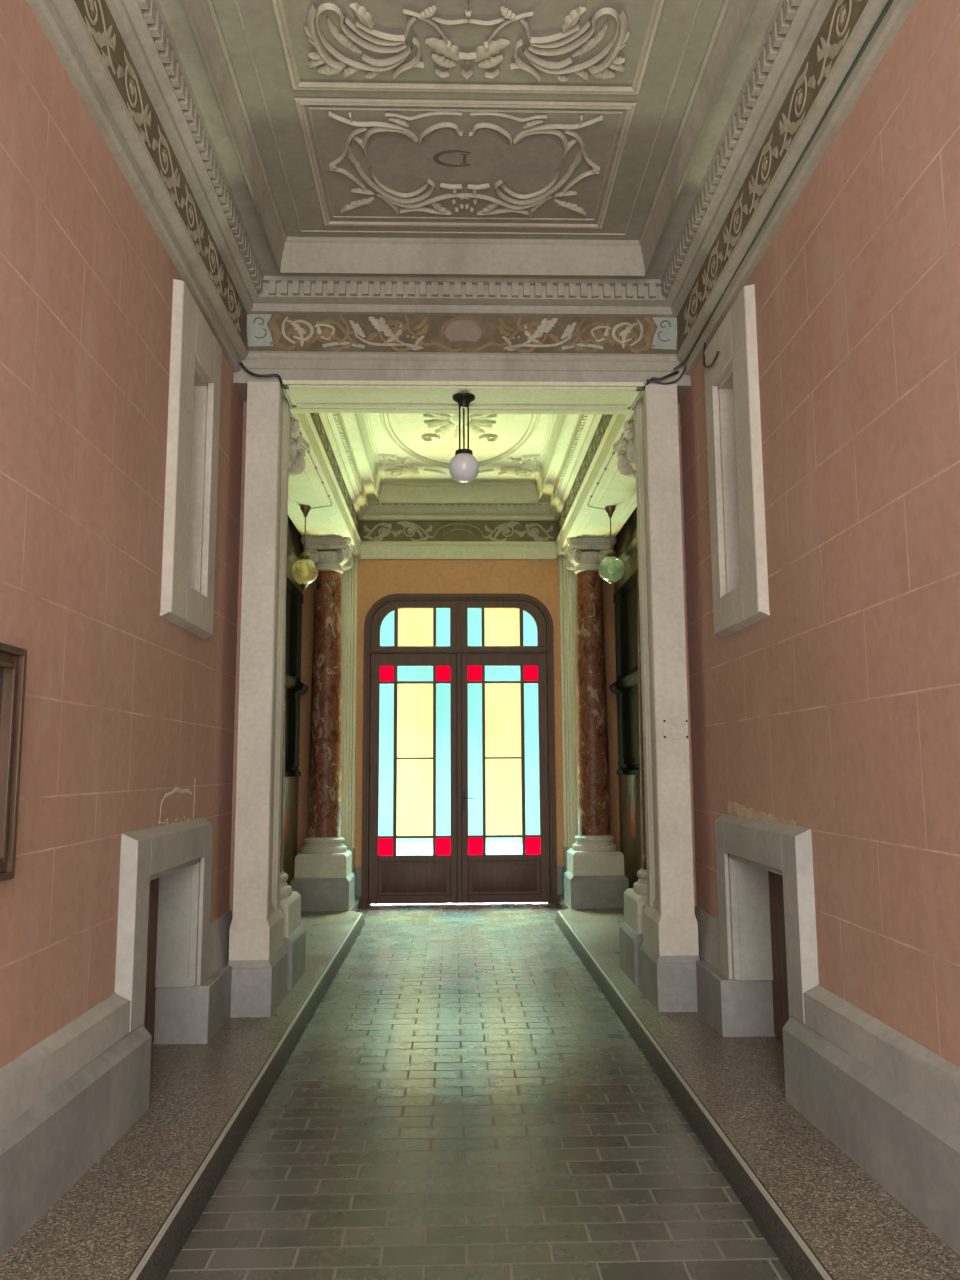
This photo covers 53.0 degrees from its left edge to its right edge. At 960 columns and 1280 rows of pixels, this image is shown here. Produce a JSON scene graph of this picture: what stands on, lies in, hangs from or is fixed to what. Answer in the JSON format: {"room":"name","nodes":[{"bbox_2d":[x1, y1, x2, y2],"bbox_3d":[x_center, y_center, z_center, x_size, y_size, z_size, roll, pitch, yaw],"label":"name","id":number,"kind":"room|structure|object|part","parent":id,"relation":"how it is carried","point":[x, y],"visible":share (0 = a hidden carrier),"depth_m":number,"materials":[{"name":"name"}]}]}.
{"room":"entrance hallway","nodes":[
{"label":"entrance hallway","id":0,"kind":"room"},
{"bbox_2d":[0,0,243,1068],"bbox_3d":[-1.579,-0.561,2.361,0.278,4.750,7.620,0,-8,-2],"label":"wall","id":1,"kind":"structure","parent":0,"point":[129,720],"depth_m":3.60,"materials":[{"name":"paint"}]},
{"bbox_2d":[0,642,26,881],"bbox_3d":[-1.420,0.312,2.477,0.050,0.697,0.970,0,-8,-2],"label":"picture frame","id":2,"kind":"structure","parent":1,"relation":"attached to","point":[13,660],"depth_m":2.91,"materials":[{"name":"brown wood"}]},
{"bbox_2d":[0,993,151,1257],"bbox_3d":[-1.379,1.334,1.192,0.166,0.522,5.790,0,-8,-2],"label":"baseboard","id":3,"kind":"structure","parent":1,"relation":"attached to","point":[65,1101],"depth_m":3.25,"materials":[{"name":"grey stone"}]},
{"bbox_2d":[115,817,212,1043],"bbox_3d":[-1.600,1.458,4.573,0.315,1.148,1.328,0,-8,-2],"label":"door frame","id":4,"kind":"structure","parent":1,"relation":"in","point":[163,929],"depth_m":4.88,"materials":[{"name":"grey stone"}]},
{"bbox_2d":[160,279,221,638],"bbox_3d":[-1.623,-0.891,5.034,0.302,1.694,0.818,0,-8,-2],"label":"window","id":5,"kind":"structure","parent":1,"relation":"in","point":[191,483],"depth_m":4.93,"materials":[{"name":"white paint"}]},
{"bbox_3d":[-1.635,-0.855,5.088,0.260,1.210,0.390,0,-8,-2],"label":"moulding","id":6,"kind":"part","parent":5,"relation":"part of","materials":[{"name":"white paint"}]},
{"bbox_2d":[208,910,231,977],"bbox_3d":[-1.639,1.738,5.536,0.330,0.255,0.700,0,-8,-2],"label":"baseboard","id":7,"kind":"structure","parent":1,"relation":"attached to","point":[219,927],"depth_m":5.52,"materials":[{"name":"grey stone"}]},
{"bbox_2d":[0,896,364,1279],"bbox_3d":[-1.542,2.060,4.452,1.123,0.101,12.450,0,-8,-2],"label":"sidewalk","id":8,"kind":"structure","parent":0,"point":[131,1215],"depth_m":3.62,"materials":[{"name":"stone"}]},
{"bbox_2d":[228,382,289,1017],"bbox_3d":[-1.336,0.304,5.981,0.258,3.822,0.517,0,-8,-2],"label":"pilaster","id":9,"kind":"object","parent":8,"relation":"on","point":[257,950],"visible":0.88,"depth_m":5.81,"materials":[{"name":"beige stone"}]},
{"bbox_2d":[239,362,292,407],"bbox_3d":[-1.291,-1.639,6.151,0.197,0.135,0.513,-4,-9,27],"label":"cable","id":10,"kind":"object","parent":9,"relation":"attached to","point":[240,363],"visible":1,"depth_m":6.01,"materials":[{"name":"black rubber"}]},
{"bbox_3d":[-1.259,1.617,5.793,0.025,0.070,0.185,0,-8,-2],"label":"panel sill","id":11,"kind":"part","parent":9,"relation":"part of","materials":[{"name":"beige stone"}]},
{"bbox_2d":[279,420,309,989],"bbox_3d":[-1.513,0.399,6.676,0.584,3.820,0.584,0,-8,-2],"label":"column","id":12,"kind":"structure","parent":8,"relation":"on","point":[289,900],"depth_m":6.54,"materials":[{"name":"beige stone"}]},
{"bbox_2d":[290,537,355,910],"bbox_3d":[-1.608,0.888,10.060,0.584,3.900,0.584,0,-8,-2],"label":"column","id":13,"kind":"structure","parent":8,"relation":"on","point":[324,879],"depth_m":9.90,"materials":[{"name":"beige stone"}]},
{"bbox_2d":[151,960,231,1044],"bbox_3d":[-1.608,2.003,5.406,0.385,0.305,0.890,0,-8,-2],"label":"baseboard","id":14,"kind":"structure","parent":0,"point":[191,1014],"depth_m":4.98,"materials":[{"name":"grey stone"}]},
{"bbox_2d":[229,401,246,918],"bbox_3d":[-1.645,0.121,6.175,0.360,4.400,0.120,0,-8,-2],"label":"wall","id":15,"kind":"structure","parent":0,"point":[245,402],"depth_m":6.12,"materials":[{"name":"paint"}]},
{"bbox_2d":[290,411,331,508],"bbox_3d":[-1.439,-1.378,7.678,0.265,0.035,2.434,0,-8,-2],"label":"cable","id":16,"kind":"object","parent":15,"relation":"attached to","point":[322,482],"visible":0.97,"depth_m":8.00,"materials":[{"name":"plastic"}]},
{"bbox_2d":[288,454,353,557],"bbox_3d":[-1.582,-1.664,8.840,0.480,0.862,4.730,0,-8,-2],"label":"ceiling","id":17,"kind":"structure","parent":15,"relation":"attached to","point":[304,488],"depth_m":8.93,"materials":[{"name":"paint"}]},
{"bbox_2d":[291,505,317,589],"bbox_3d":[-1.609,-0.842,8.846,0.246,0.790,0.246,0,-8,-2],"label":"pendant lamp","id":18,"kind":"object","parent":17,"relation":"hanging from","point":[304,556],"visible":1,"depth_m":8.81,"materials":[{"name":"gold metal"}]},
{"bbox_3d":[-1.608,-0.659,8.822,0.072,0.148,0.072,0,-8,-2],"label":"bulb","id":19,"kind":"part","parent":18,"relation":"part of","materials":[{"name":"yellow glass"}]},
{"bbox_3d":[-1.608,-0.621,8.817,0.246,0.238,0.246,0,-8,-2],"label":"globe","id":20,"kind":"part","parent":18,"relation":"part of","materials":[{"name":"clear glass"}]},
{"bbox_3d":[-1.610,-0.988,8.866,0.010,0.335,0.010,-3,-8,21],"label":"chain","id":21,"kind":"part","parent":18,"relation":"part of","materials":[{"name":"gold metal"}]},
{"bbox_2d":[233,359,690,409],"bbox_3d":[-0.112,-2.002,6.341,3.440,0.864,0.418,0,-8,-2],"label":"beam","id":22,"kind":"structure","parent":15,"relation":"attached to","point":[355,394],"depth_m":6.23,"materials":[{"name":"white paint"}]},
{"bbox_3d":[-0.109,-1.586,6.277,2.280,0.024,0.350,0,-8,-2],"label":"moulding","id":23,"kind":"part","parent":22,"relation":"part of","materials":[{"name":"white paint"}]},
{"bbox_2d":[449,393,478,482],"bbox_3d":[-0.104,-1.300,6.245,0.196,0.574,0.196,0,-8,-2],"label":"pendant lamp","id":24,"kind":"object","parent":22,"relation":"hanging from","point":[463,467],"visible":1,"depth_m":6.18,"materials":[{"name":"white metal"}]},
{"bbox_3d":[-0.132,-1.379,6.238,0.010,0.345,0.010,3,-8,-24],"label":"rod","id":25,"kind":"part","parent":24,"relation":"part of","materials":[{"name":"brown metal"}]},
{"bbox_3d":[-0.105,-1.373,6.287,0.010,0.345,0.010,3,-8,-24],"label":"rod","id":26,"kind":"part","parent":24,"relation":"part of","materials":[{"name":"brown metal"}]},
{"bbox_3d":[-0.103,-1.109,6.219,0.196,0.188,0.196,0,-8,-2],"label":"globe","id":27,"kind":"part","parent":24,"relation":"part of","materials":[{"name":"white glass"}]},
{"bbox_3d":[-0.076,-1.379,6.240,0.010,0.345,0.010,3,-8,-24],"label":"rod","id":28,"kind":"part","parent":24,"relation":"part of","materials":[{"name":"brown metal"}]},
{"bbox_2d":[283,516,302,884],"bbox_3d":[-2.101,0.335,8.727,0.250,4.850,5.000,0,-8,-2],"label":"wall","id":29,"kind":"structure","parent":0,"point":[290,783],"depth_m":10.31,"materials":[{"name":"paint"}]},
{"bbox_2d":[287,537,302,572],"bbox_3d":[-1.952,-1.137,8.775,0.055,0.180,4.700,0,-8,-2],"label":"trim","id":30,"kind":"structure","parent":29,"relation":"attached to","point":[293,555],"depth_m":10.29,"materials":[{"name":"paint"}]},
{"bbox_2d":[284,576,307,776],"bbox_3d":[-1.901,0.294,8.995,0.165,1.960,2.870,0,-8,-2],"label":"window","id":31,"kind":"structure","parent":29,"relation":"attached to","point":[294,687],"depth_m":9.83,"materials":[{"name":"brown wood"}]},
{"bbox_3d":[-1.904,0.835,9.271,0.026,0.760,0.676,0,-8,-2],"label":"cabinet door","id":32,"kind":"part","parent":31,"relation":"part of","materials":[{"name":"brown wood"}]},
{"bbox_3d":[-1.909,-0.087,9.394,0.026,0.860,0.676,0,-8,-2],"label":"cabinet door","id":33,"kind":"part","parent":31,"relation":"part of","materials":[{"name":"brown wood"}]},
{"bbox_3d":[-1.924,1.240,8.864,0.110,0.050,2.840,0,-8,-2],"label":"rail","id":34,"kind":"part","parent":31,"relation":"part of","materials":[{"name":"brown wood"}]},
{"bbox_3d":[-1.923,0.927,9.965,0.026,0.760,0.676,0,-8,-2],"label":"cabinet door","id":35,"kind":"part","parent":31,"relation":"part of","materials":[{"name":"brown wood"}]},
{"bbox_3d":[-1.928,0.005,10.087,0.026,0.860,0.676,0,-8,-2],"label":"cabinet door","id":36,"kind":"part","parent":31,"relation":"part of","materials":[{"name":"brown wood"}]},
{"bbox_2d":[297,545,619,866],"bbox_3d":[-0.242,0.641,11.110,4.100,4.850,0.300,0,-8,-2],"label":"wall","id":37,"kind":"structure","parent":0,"point":[377,578],"depth_m":11.09,"materials":[{"name":"paint"}]},
{"bbox_2d":[315,558,357,896],"bbox_3d":[-1.635,0.937,10.744,0.515,3.822,0.270,0,-8,-2],"label":"pilaster","id":38,"kind":"object","parent":37,"relation":"attached to","point":[349,578],"visible":0.33,"depth_m":10.79,"materials":[{"name":"beige stone"}]},
{"bbox_2d":[361,593,556,905],"bbox_3d":[-0.236,1.201,10.906,2.166,3.488,0.156,0,-8,-2],"label":"door","id":39,"kind":"structure","parent":37,"relation":"in","point":[459,777],"depth_m":10.91,"materials":[{"name":"brown wood"}]},
{"bbox_3d":[-0.737,1.353,10.899,0.813,2.130,0.006,0,-8,-2],"label":"stained glass","id":40,"kind":"part","parent":39,"relation":"part of","materials":[{"name":"multicoloured glass"}]},
{"bbox_3d":[-0.731,2.648,10.699,0.725,0.310,0.017,0,-8,-2],"label":"raised panel","id":41,"kind":"part","parent":39,"relation":"part of","materials":[{"name":"brown wood"}]},
{"bbox_2d":[371,600,546,646],"bbox_3d":[-0.243,-0.177,11.097,2.020,0.570,0.091,0,-8,-2],"label":"transom window","id":42,"kind":"structure","parent":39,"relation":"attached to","point":[394,623],"depth_m":11.10,"materials":[{"name":"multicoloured glass"}]},
{"bbox_3d":[-0.121,1.803,10.783,0.150,0.220,0.064,0,-8,-2],"label":"lever handle","id":43,"kind":"part","parent":39,"relation":"part of","materials":[{"name":"brown metal"}]},
{"bbox_3d":[0.266,1.351,10.927,0.813,2.130,0.006,0,-8,-2],"label":"stained glass","id":44,"kind":"part","parent":39,"relation":"part of","materials":[{"name":"multicoloured glass"}]},
{"bbox_3d":[0.274,2.646,10.727,0.725,0.310,0.017,0,-8,-2],"label":"raised panel","id":45,"kind":"part","parent":39,"relation":"part of","materials":[{"name":"brown wood"}]},
{"bbox_2d":[355,865,563,903],"bbox_3d":[-0.227,2.718,10.682,2.320,0.420,0.022,0,-8,-2],"label":"baseboard","id":46,"kind":"structure","parent":37,"relation":"attached to","point":[559,867],"depth_m":10.69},
{"bbox_2d":[290,408,633,559],"bbox_3d":[-0.184,-1.650,8.905,2.400,0.826,4.754,0,-8,-2],"label":"trim","id":47,"kind":"structure","parent":37,"relation":"attached to","point":[535,521],"depth_m":10.82,"materials":[{"name":"white paint"}]},
{"bbox_2d":[559,557,577,894],"bbox_3d":[1.169,0.933,10.823,0.515,3.822,0.270,0,-8,-2],"label":"pilaster","id":48,"kind":"object","parent":37,"relation":"attached to","point":[567,578],"visible":0.4,"depth_m":10.84,"materials":[{"name":"beige stone"}]},
{"bbox_2d":[213,0,722,483],"bbox_3d":[-0.083,-2.635,5.267,4.100,0.292,12.750,0,-8,-2],"label":"ceiling","id":49,"kind":"structure","parent":0,"point":[465,119],"depth_m":4.82,"materials":[{"name":"paint"}]},
{"bbox_2d":[165,902,791,1279],"bbox_3d":[-0.058,2.191,4.653,2.524,0.120,12.800,0,-8,-2],"label":"floor","id":50,"kind":"structure","parent":0,"point":[463,1099],"depth_m":3.91,"materials":[{"name":"grey tile"}]},
{"bbox_2d":[613,507,641,887],"bbox_3d":[1.747,0.330,8.835,0.250,4.850,5.000,0,-8,-2],"label":"wall","id":51,"kind":"structure","parent":0,"point":[629,785],"depth_m":10.21,"materials":[{"name":"paint"}]},
{"bbox_2d":[611,529,636,575],"bbox_3d":[1.591,-1.142,8.875,0.055,0.180,4.700,0,-8,-2],"label":"trim","id":52,"kind":"structure","parent":51,"relation":"attached to","point":[630,546],"depth_m":10.20,"materials":[{"name":"paint"}]},
{"bbox_2d":[609,570,639,774],"bbox_3d":[1.532,0.289,9.092,0.165,1.960,2.870,0,-8,-2],"label":"window","id":53,"kind":"structure","parent":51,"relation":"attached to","point":[626,688],"depth_m":9.76,"materials":[{"name":"brown wood"}]},
{"bbox_3d":[1.496,0.000,10.184,0.026,0.860,0.676,0,-8,-2],"label":"cabinet door","id":54,"kind":"part","parent":53,"relation":"part of","materials":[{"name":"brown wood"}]},
{"bbox_3d":[1.501,0.922,10.062,0.026,0.760,0.676,0,-8,-2],"label":"cabinet door","id":55,"kind":"part","parent":53,"relation":"part of","materials":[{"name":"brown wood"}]},
{"bbox_3d":[1.565,1.235,8.962,0.110,0.050,2.840,0,-8,-2],"label":"rail","id":56,"kind":"part","parent":53,"relation":"part of","materials":[{"name":"brown wood"}]},
{"bbox_3d":[1.516,-0.092,9.490,0.026,0.860,0.676,0,-8,-2],"label":"cabinet door","id":57,"kind":"part","parent":53,"relation":"part of","materials":[{"name":"brown wood"}]},
{"bbox_3d":[1.521,0.830,9.368,0.026,0.760,0.676,0,-8,-2],"label":"cabinet door","id":58,"kind":"part","parent":53,"relation":"part of","materials":[{"name":"brown wood"}]},
{"bbox_2d":[678,404,696,907],"bbox_3d":[1.434,0.116,6.261,0.360,4.400,0.120,0,-8,-2],"label":"wall","id":59,"kind":"structure","parent":0,"point":[679,426],"depth_m":6.20,"materials":[{"name":"paint"}]},
{"bbox_2d":[563,455,636,557],"bbox_3d":[1.216,-1.668,8.919,0.480,0.862,4.730,0,-8,-2],"label":"ceiling","id":60,"kind":"structure","parent":59,"relation":"attached to","point":[618,490],"depth_m":8.92,"materials":[{"name":"white paint"}]},
{"bbox_2d":[598,506,624,583],"bbox_3d":[1.215,-0.878,8.930,0.246,0.726,0.246,0,-8,-2],"label":"pendant lamp","id":61,"kind":"object","parent":60,"relation":"hanging from","point":[611,554],"visible":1,"depth_m":8.89,"materials":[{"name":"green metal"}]},
{"bbox_3d":[1.215,-1.004,8.947,0.010,0.310,0.010,3,-8,-24],"label":"chain","id":62,"kind":"part","parent":61,"relation":"part of","materials":[{"name":"gold metal"}]},
{"bbox_3d":[1.216,-0.649,8.900,0.246,0.238,0.246,0,-8,-2],"label":"globe","id":63,"kind":"part","parent":61,"relation":"part of","materials":[{"name":"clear glass"}]},
{"bbox_3d":[1.216,-0.688,8.905,0.072,0.148,0.072,0,-8,-2],"label":"bulb","id":64,"kind":"part","parent":61,"relation":"part of","materials":[{"name":"green glass"}]},
{"bbox_2d":[587,413,633,509],"bbox_3d":[1.125,-1.382,7.750,0.235,0.035,2.434,0,-8,-2],"label":"cable","id":65,"kind":"object","parent":59,"relation":"attached to","point":[613,453],"visible":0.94,"depth_m":7.93,"materials":[{"name":"black rubber"}]},
{"bbox_2d":[696,956,775,1036],"bbox_3d":[1.446,1.999,5.492,0.385,0.305,0.890,0,-8,-2],"label":"baseboard","id":66,"kind":"structure","parent":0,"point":[733,1008],"depth_m":5.06,"materials":[{"name":"grey stone"}]},
{"bbox_2d":[555,895,959,1279],"bbox_3d":[1.434,2.056,4.536,1.123,0.101,12.450,0,-8,-2],"label":"sidewalk","id":67,"kind":"structure","parent":0,"point":[820,1213],"depth_m":3.57,"materials":[{"name":"stone"}]},
{"bbox_2d":[562,537,628,908],"bbox_3d":[1.181,0.884,10.139,0.584,3.900,0.584,0,-8,-2],"label":"column","id":68,"kind":"structure","parent":67,"relation":"on","point":[594,877],"depth_m":9.97,"materials":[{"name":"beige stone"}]},
{"bbox_2d":[613,422,647,985],"bbox_3d":[1.276,0.394,6.755,0.584,3.820,0.584,0,-8,-2],"label":"column","id":69,"kind":"structure","parent":67,"relation":"on","point":[635,898],"depth_m":6.64,"materials":[{"name":"beige stone"}]},
{"bbox_2d":[634,384,699,1011],"bbox_3d":[1.137,0.301,6.050,0.258,3.822,0.517,0,-8,-2],"label":"pilaster","id":70,"kind":"object","parent":67,"relation":"on","point":[669,949],"visible":0.84,"depth_m":5.89,"materials":[{"name":"beige stone"}]},
{"bbox_2d":[630,371,678,409],"bbox_3d":[1.067,-1.630,6.242,0.177,0.115,0.466,4,-9,-31],"label":"cable","id":71,"kind":"object","parent":70,"relation":"attached to","point":[675,372],"visible":1,"depth_m":6.09,"materials":[{"name":"black plastic"}]},
{"bbox_3d":[1.075,1.613,5.858,0.025,0.070,0.185,0,-8,-2],"label":"panel sill","id":72,"kind":"part","parent":70,"relation":"part of","materials":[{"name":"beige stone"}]},
{"bbox_2d":[663,719,688,738],"bbox_3d":[1.181,0.537,5.810,0.154,0.120,0.010,0,-8,-2],"label":"cover plate","id":73,"kind":"object","parent":70,"relation":"attached to","point":[672,728],"visible":1,"depth_m":5.81,"materials":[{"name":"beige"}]},
{"bbox_2d":[680,0,959,1067],"bbox_3d":[1.582,-0.566,2.451,0.278,4.750,7.620,0,-8,-2],"label":"wall","id":74,"kind":"structure","parent":0,"point":[835,713],"depth_m":3.56,"materials":[{"name":"paint"}]},
{"bbox_2d":[26,0,917,385],"bbox_3d":[-0.005,-2.502,2.512,2.905,0.820,7.320,0,-8,-2],"label":"trim","id":75,"kind":"structure","parent":74,"relation":"attached to","point":[157,80],"depth_m":5.18,"materials":[{"name":"paint"}]},
{"bbox_3d":[-0.104,-1.718,6.082,2.735,0.205,0.032,0,-8,-2],"label":"beam architrave","id":76,"kind":"part","parent":75,"relation":"part of","materials":[{"name":"grey paint"}]},
{"bbox_2d":[703,343,718,367],"bbox_3d":[1.301,-1.648,5.460,0.032,0.235,0.357,-1,-8,2],"label":"cable","id":77,"kind":"object","parent":75,"relation":"attached to","point":[717,353],"visible":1,"depth_m":5.51,"materials":[{"name":"black plastic"}]},
{"bbox_2d":[673,0,893,370],"bbox_3d":[1.364,-2.201,2.595,0.092,0.069,7.089,0,-8,-2],"label":"cable","id":78,"kind":"object","parent":75,"relation":"on","point":[886,8],"visible":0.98,"depth_m":3.94,"materials":[{"name":"black plastic"}]},
{"bbox_2d":[646,366,685,384],"bbox_3d":[1.184,-1.669,6.093,0.259,0.110,0.044,-2,-8,12],"label":"cable","id":79,"kind":"object","parent":74,"relation":"attached to","point":[681,375],"visible":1,"depth_m":6.08,"materials":[{"name":"black rubber"}]},
{"bbox_2d":[694,906,720,971],"bbox_3d":[1.470,1.734,5.624,0.330,0.255,0.700,0,-8,-2],"label":"baseboard","id":80,"kind":"structure","parent":74,"relation":"attached to","point":[708,924],"depth_m":5.58,"materials":[{"name":"grey stone"}]},
{"bbox_2d":[704,284,769,637],"bbox_3d":[1.474,-0.896,5.121,0.302,1.694,0.818,0,-8,-2],"label":"window","id":81,"kind":"structure","parent":74,"relation":"in","point":[732,398],"depth_m":5.01,"materials":[{"name":"white paint"}]},
{"bbox_3d":[1.483,-0.860,5.176,0.260,1.210,0.390,0,-8,-2],"label":"moulding","id":82,"kind":"part","parent":81,"relation":"part of","materials":[{"name":"white paint"}]},
{"bbox_2d":[715,814,818,1040],"bbox_3d":[1.484,1.453,4.660,0.315,1.148,1.328,0,-8,-2],"label":"door frame","id":83,"kind":"structure","parent":74,"relation":"in","point":[765,877],"depth_m":4.93,"materials":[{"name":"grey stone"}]},
{"bbox_2d":[783,984,959,1255],"bbox_3d":[1.454,1.330,1.272,0.166,0.522,5.790,0,-8,-2],"label":"baseboard","id":84,"kind":"structure","parent":74,"relation":"attached to","point":[889,1102],"depth_m":3.27,"materials":[{"name":"grey stone"}]}
]}

